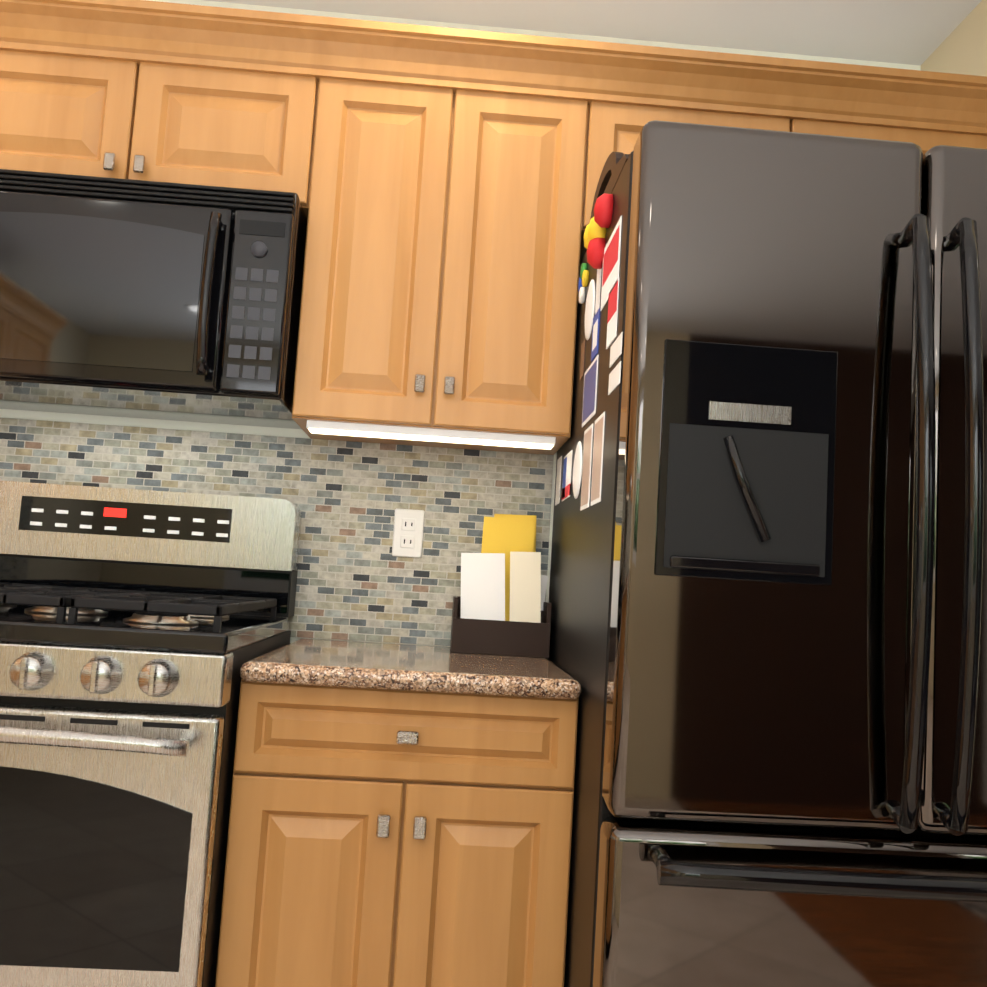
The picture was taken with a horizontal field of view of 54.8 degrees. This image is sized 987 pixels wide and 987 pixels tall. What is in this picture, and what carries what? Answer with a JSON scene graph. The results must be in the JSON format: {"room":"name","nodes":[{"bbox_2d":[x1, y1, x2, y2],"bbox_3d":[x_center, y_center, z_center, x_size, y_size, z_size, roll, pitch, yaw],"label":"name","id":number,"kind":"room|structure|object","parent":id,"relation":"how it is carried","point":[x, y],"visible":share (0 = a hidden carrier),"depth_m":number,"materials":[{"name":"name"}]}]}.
{"room":"kitchen","nodes":[
{"label":"kitchen","id":0,"kind":"room"},
{"bbox_2d":[0,0,920,646],"bbox_3d":[1.352,0.139,2.448,7.800,2.490,0.100,4,-5,-3],"label":"wall","id":1,"kind":"structure","parent":0,"point":[142,422],"depth_m":2.40,"materials":[{"name":"white paint"}]},
{"bbox_2d":[0,380,553,651],"bbox_3d":[-1.147,0.060,2.256,2.571,0.479,0.006,4,-5,-3],"label":"backsplash","id":2,"kind":"structure","parent":1,"relation":"attached to","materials":[{"name":"tile"}]},
{"bbox_2d":[392,508,424,557],"bbox_3d":[-0.206,0.096,2.299,0.072,0.116,0.010,4,-5,-3],"label":"electrical outlet","id":3,"kind":"object","parent":1,"relation":"attached to","point":[408,533],"visible":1,"depth_m":2.30,"materials":[{"name":"white plastic"}]},
{"bbox_2d":[205,0,981,64],"bbox_3d":[1.563,-1.337,0.229,7.800,0.060,4.800,4,-5,-3],"label":"ceiling","id":4,"kind":"structure","parent":0,"point":[914,32],"depth_m":2.37,"materials":[{"name":"white paint"}]},
{"bbox_2d":[921,0,986,76],"bbox_3d":[1.134,0.074,1.888,0.120,2.490,1.000,4,-5,-3],"label":"wall","id":5,"kind":"structure","parent":0,"point":[961,48],"depth_m":2.27,"materials":[{"name":"beige paint"}]},
{"bbox_3d":[-0.574,1.067,-0.109,3.620,0.060,4.600,4,-5,-3],"label":"floor","id":6,"kind":"structure","parent":0,"visible":0},
{"bbox_2d":[0,481,301,986],"bbox_3d":[-0.852,0.578,1.826,0.762,1.236,0.783,4,-5,-3],"label":"stove","id":7,"kind":"object","parent":6,"relation":"on","point":[131,643],"visible":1,"depth_m":1.54,"materials":[{"name":"silver metal"}]},
{"bbox_2d":[0,0,986,986],"bbox_3d":[-0.604,-0.027,0.589,3.486,2.240,3.400,4,-5,-3],"label":"kitchen cabinets","id":8,"kind":"object","parent":6,"relation":"on","point":[400,812],"visible":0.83,"depth_m":2.04,"materials":[{"name":"wood"}]},
{"bbox_2d":[0,169,307,428],"bbox_3d":[-0.804,-0.417,2.090,0.756,0.436,0.458,4,-5,-3],"label":"microwave","id":9,"kind":"object","parent":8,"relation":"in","point":[129,298],"visible":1,"depth_m":1.91,"materials":[{"name":"black metal"}]},
{"bbox_2d":[239,638,581,699],"bbox_3d":[-0.159,0.351,1.957,0.589,0.035,0.662,4,-5,-3],"label":"countertop","id":10,"kind":"structure","parent":8,"relation":"on","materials":[{"name":"stone"}]},
{"bbox_2d":[450,514,550,657],"bbox_3d":[0.020,0.204,2.197,0.217,0.322,0.165,4,-5,-3],"label":"mail organizer","id":11,"kind":"object","parent":10,"relation":"on","point":[501,606],"visible":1,"depth_m":2.15,"materials":[{"name":"dark brown wood"},{"name":"white paper"},{"name":"yellow paper"}]},
{"bbox_2d":[306,420,555,449],"bbox_3d":[-0.134,-0.127,2.075,0.535,0.020,0.060,4,-5,-3],"label":"light","id":12,"kind":"object","parent":8,"relation":"attached to","point":[432,433],"depth_m":2.05,"materials":[{"name":"white plastic"}]},
{"bbox_2d":[547,120,986,986],"bbox_3d":[0.601,0.381,1.803,0.900,1.800,0.994,4,-5,-3],"label":"fridge","id":13,"kind":"object","parent":6,"relation":"on","point":[767,602],"visible":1,"depth_m":1.40,"materials":[{"name":"black metal"}]},
{"bbox_2d":[555,193,622,510],"bbox_3d":[0.169,-0.244,1.900,0.030,0.562,0.778,4,-5,-3],"label":"fridge magnets","id":14,"kind":"object","parent":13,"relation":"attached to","point":[600,255],"visible":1,"depth_m":1.76,"materials":[{"name":"multicoloured"}]},
{"bbox_2d":[590,152,629,219],"bbox_3d":[0.363,-0.582,1.827,0.296,0.112,0.410,4,-5,-3],"label":"tray","id":15,"kind":"object","parent":13,"relation":"on","point":[613,167],"visible":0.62,"depth_m":1.78,"materials":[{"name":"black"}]}
]}

